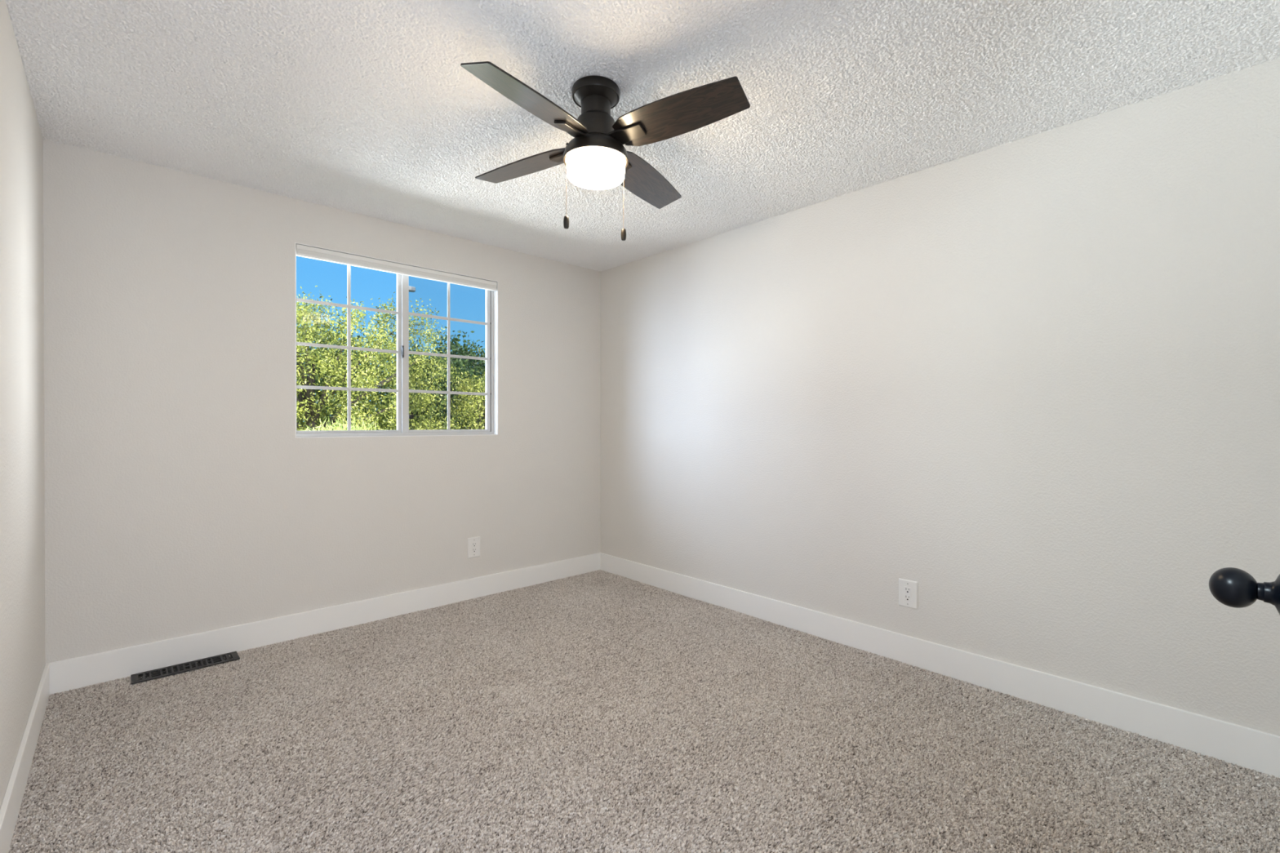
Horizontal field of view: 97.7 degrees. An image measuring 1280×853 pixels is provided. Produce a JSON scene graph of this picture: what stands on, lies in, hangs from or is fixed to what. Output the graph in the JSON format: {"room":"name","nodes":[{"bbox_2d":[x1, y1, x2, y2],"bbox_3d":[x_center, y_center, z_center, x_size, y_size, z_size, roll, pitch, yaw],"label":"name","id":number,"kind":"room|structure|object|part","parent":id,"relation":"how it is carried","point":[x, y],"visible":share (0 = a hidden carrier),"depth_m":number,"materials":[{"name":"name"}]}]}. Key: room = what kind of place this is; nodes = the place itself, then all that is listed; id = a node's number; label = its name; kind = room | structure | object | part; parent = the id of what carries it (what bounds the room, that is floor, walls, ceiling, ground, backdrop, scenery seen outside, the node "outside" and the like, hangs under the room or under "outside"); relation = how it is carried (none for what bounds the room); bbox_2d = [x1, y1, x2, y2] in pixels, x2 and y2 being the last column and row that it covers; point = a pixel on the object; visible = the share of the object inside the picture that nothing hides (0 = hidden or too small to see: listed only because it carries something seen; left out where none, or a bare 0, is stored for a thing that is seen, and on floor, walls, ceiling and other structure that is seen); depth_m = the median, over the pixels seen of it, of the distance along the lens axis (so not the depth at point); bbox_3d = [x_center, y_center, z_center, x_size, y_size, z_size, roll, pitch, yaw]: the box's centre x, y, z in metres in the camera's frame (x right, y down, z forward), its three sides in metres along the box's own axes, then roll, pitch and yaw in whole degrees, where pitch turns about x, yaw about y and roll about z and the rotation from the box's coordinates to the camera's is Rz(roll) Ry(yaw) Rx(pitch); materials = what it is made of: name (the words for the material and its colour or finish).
{"room":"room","nodes":[
{"label":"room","id":0,"kind":"room"},
{"bbox_2d":[0,0,45,808],"bbox_3d":[-1.390,-0.017,1.050,0.120,2.470,3.970,0,0,-43],"label":"wall","id":1,"kind":"structure","parent":0,"point":[22,469],"depth_m":1.85,"materials":[{"name":"white paint"}]},
{"bbox_2d":[0,663,49,852],"bbox_3d":[-1.341,1.121,1.100,0.013,0.146,3.686,0,0,-43],"label":"baseboard","id":2,"kind":"structure","parent":1,"relation":"attached to","point":[10,808],"depth_m":1.79,"materials":[{"name":"white paint"}]},
{"bbox_2d":[43,138,600,663],"bbox_3d":[-1.510,-0.030,3.559,3.120,2.470,0.130,0,0,-43],"label":"wall","id":3,"kind":"structure","parent":0,"point":[183,497],"depth_m":2.93,"materials":[{"name":"white paint"}]},
{"bbox_2d":[44,552,600,695],"bbox_3d":[-1.462,1.108,3.512,3.120,0.146,0.013,0,0,-43],"label":"baseboard","id":4,"kind":"structure","parent":3,"relation":"attached to","point":[77,673],"depth_m":3.07,"materials":[{"name":"white paint"}]},
{"bbox_2d":[294,242,497,438],"bbox_3d":[-1.498,-0.479,3.566,1.241,1.083,0.128,0,0,-43],"label":"window","id":5,"kind":"structure","parent":3,"relation":"in","point":[402,313],"depth_m":3.56,"materials":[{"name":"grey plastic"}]},
{"bbox_3d":[-1.740,-0.486,3.377,0.597,1.049,0.026,0,0,-43],"label":"fixed sash","id":6,"kind":"part","parent":5,"relation":"part of","materials":[{"name":"clear plastic"}]},
{"bbox_2d":[295,244,497,291],"bbox_3d":[-1.461,-0.983,3.526,1.227,0.060,0.036,0,0,-43],"label":"window blind","id":7,"kind":"object","parent":5,"relation":"attached to","point":[302,251],"visible":1,"depth_m":3.44,"materials":[{"name":"white plastic"}]},
{"bbox_3d":[-1.293,-0.487,3.768,0.610,1.049,0.026,0,0,-43],"label":"sliding sash","id":8,"kind":"part","parent":5,"relation":"part of","materials":[{"name":"clear plastic"}]},
{"bbox_2d":[467,536,479,558],"bbox_3d":[-1.133,0.825,3.820,0.091,0.136,0.009,0,0,-43],"label":"wall outlet","id":9,"kind":"object","parent":3,"relation":"attached to","point":[473,544],"visible":1,"depth_m":3.81,"materials":[{"name":"white plastic"}]},
{"bbox_2d":[471,542,476,552],"bbox_3d":[-1.131,0.825,3.818,0.035,0.069,0.002,0,0,-43],"label":"receptacle","id":10,"kind":"object","parent":9,"relation":"attached to","point":[473,544],"depth_m":3.82,"materials":[{"name":"white plastic"}]},
{"bbox_2d":[5,0,1279,271],"bbox_3d":[-0.205,-1.318,2.149,3.360,0.116,3.980,0,0,-43],"label":"ceiling","id":11,"kind":"structure","parent":0,"point":[370,108],"depth_m":2.03,"materials":[{"name":"white paint"}]},
{"bbox_2d":[460,61,750,240],"bbox_3d":[-0.167,-0.986,2.084,0.904,0.542,0.911,0,0,-13],"label":"ceiling fan","id":12,"kind":"object","parent":11,"relation":"hanging from","point":[597,158],"visible":1,"depth_m":1.99,"materials":[{"name":"brown metal"}]},
{"bbox_3d":[-0.457,-1.053,2.266,0.479,0.006,0.156,0,11,32],"label":"blade","id":13,"kind":"part","parent":12,"relation":"part of","materials":[{"name":"brown wood"}]},
{"bbox_3d":[-0.345,-1.040,1.791,0.156,0.006,0.479,18,12,30],"label":"blade","id":14,"kind":"part","parent":12,"relation":"part of","materials":[{"name":"brown wood"}]},
{"bbox_3d":[-0.266,-0.887,2.018,0.002,0.259,0.002,0,0,-43],"label":"pull chain","id":15,"kind":"part","parent":12,"relation":"part of","materials":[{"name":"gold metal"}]},
{"bbox_3d":[-0.164,-0.958,2.084,0.217,0.079,0.217,0,0,-43],"label":"lamp shade","id":16,"kind":"part","parent":12,"relation":"part of","materials":[{"name":"white glass"}]},
{"bbox_3d":[0.016,-1.041,2.378,0.156,0.006,0.479,-17,-11,30],"label":"blade","id":17,"kind":"part","parent":12,"relation":"part of","materials":[{"name":"brown wood"}]},
{"bbox_3d":[0.127,-1.057,1.899,0.479,0.006,0.156,-1,-18,32],"label":"blade","id":18,"kind":"part","parent":12,"relation":"part of","materials":[{"name":"brown wood"}]},
{"bbox_2d":[8,569,1279,852],"bbox_3d":[-0.167,1.187,2.118,3.120,0.031,3.820,0,0,-43],"label":"floor","id":19,"kind":"structure","parent":0,"point":[599,711],"depth_m":2.00,"materials":[{"name":"carpet"}]},
{"bbox_2d":[130,651,239,684],"bbox_3d":[-2.205,1.171,2.725,0.406,0.007,0.121,0,0,-43],"label":"floor vent","id":20,"kind":"object","parent":19,"relation":"in","point":[213,660],"visible":1,"depth_m":2.71,"materials":[{"name":"black metal"}]},
{"bbox_2d":[142,654,229,679],"bbox_3d":[-2.205,1.171,2.725,0.323,0.005,0.079,0,0,-43],"label":"grille","id":21,"kind":"object","parent":20,"relation":"attached to","point":[189,665],"depth_m":2.72,"materials":[{"name":"black metal"}]},
{"bbox_2d":[600,56,1279,736],"bbox_3d":[0.984,-0.025,3.254,0.120,2.470,3.970,0,0,-43],"label":"wall","id":22,"kind":"structure","parent":0,"point":[1031,383],"depth_m":2.49,"materials":[{"name":"white paint"}]},
{"bbox_2d":[898,577,917,609],"bbox_3d":[1.334,0.833,2.786,0.009,0.136,0.091,0,0,-43],"label":"wall outlet","id":23,"kind":"object","parent":22,"relation":"attached to","point":[908,589],"visible":1,"depth_m":2.78,"materials":[{"name":"white plastic"}]},
{"bbox_2d":[903,586,911,601],"bbox_3d":[1.332,0.833,2.784,0.002,0.069,0.035,0,0,-43],"label":"receptacle","id":24,"kind":"object","parent":23,"relation":"attached to","point":[907,589],"depth_m":2.78,"materials":[{"name":"white plastic"}]},
{"bbox_2d":[600,552,1279,777],"bbox_3d":[0.942,1.113,3.206,0.013,0.146,3.706,0,0,-43],"label":"baseboard","id":25,"kind":"structure","parent":22,"relation":"attached to","point":[1248,748],"depth_m":2.47,"materials":[{"name":"white paint"}]},
{"bbox_2d":[1208,567,1279,614],"bbox_3d":[0.644,0.171,0.566,0.762,2.020,0.115,0,0,-43],"label":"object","id":26,"kind":"structure","parent":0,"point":[1232,587],"depth_m":0.79,"materials":[{"name":"black metal"}]},
{"bbox_3d":[0.859,0.233,0.807,0.057,0.057,0.055,0,0,-43],"label":"knob","id":27,"kind":"part","parent":26,"relation":"part of","materials":[{"name":"black metal"}]},
{"label":"outside","id":28,"kind":"structure","parent":0,"visible":0},
{"bbox_3d":[-24.191,1.359,30.277,80.000,0.100,69.860,0,0,-43],"label":"lawn","id":29,"kind":"structure","parent":28,"visible":0},
{"bbox_2d":[300,417,386,431],"bbox_3d":[-3.183,0.675,6.024,0.902,1.594,0.644,0,0,-43],"label":"feathery shrub","id":30,"kind":"object","parent":29,"relation":"on","point":[353,428],"visible":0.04,"depth_m":5.97,"materials":[{"name":"green plant"}]},
{"bbox_2d":[296,285,467,431],"bbox_3d":[-4.865,-0.276,7.450,5.019,3.463,2.240,0,0,-43],"label":"tree","id":31,"kind":"object","parent":29,"relation":"on","point":[311,414],"visible":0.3,"depth_m":7.90,"materials":[{"name":"green plant"}]},
{"bbox_2d":[296,306,485,430],"bbox_3d":[-5.227,-0.162,10.586,7.002,3.868,2.252,0,0,-43],"label":"shade tree","id":32,"kind":"object","parent":29,"relation":"on","point":[462,370],"visible":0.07,"depth_m":11.06,"materials":[{"name":"green plant"}]},
{"bbox_2d":[408,285,415,292],"bbox_3d":[-6.333,-1.217,15.360,0.320,5.250,0.200,0,0,-43],"label":"street lamp","id":33,"kind":"object","parent":29,"relation":"on","point":[411,289],"visible":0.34,"depth_m":15.32,"materials":[{"name":"grey metal"}]},
{"bbox_2d":[370,326,485,427],"bbox_3d":[-4.428,-0.600,15.182,5.473,4.032,3.047,0,0,-43],"label":"shade tree","id":34,"kind":"object","parent":29,"relation":"on","point":[464,352],"visible":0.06,"depth_m":14.45,"materials":[{"name":"green plant"}]},
{"bbox_2d":[436,368,485,429],"bbox_3d":[-2.139,0.195,9.915,2.724,2.504,1.796,0,0,-43],"label":"tree","id":35,"kind":"object","parent":29,"relation":"on","point":[481,424],"visible":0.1,"depth_m":9.27,"materials":[{"name":"green plant"}]}
]}

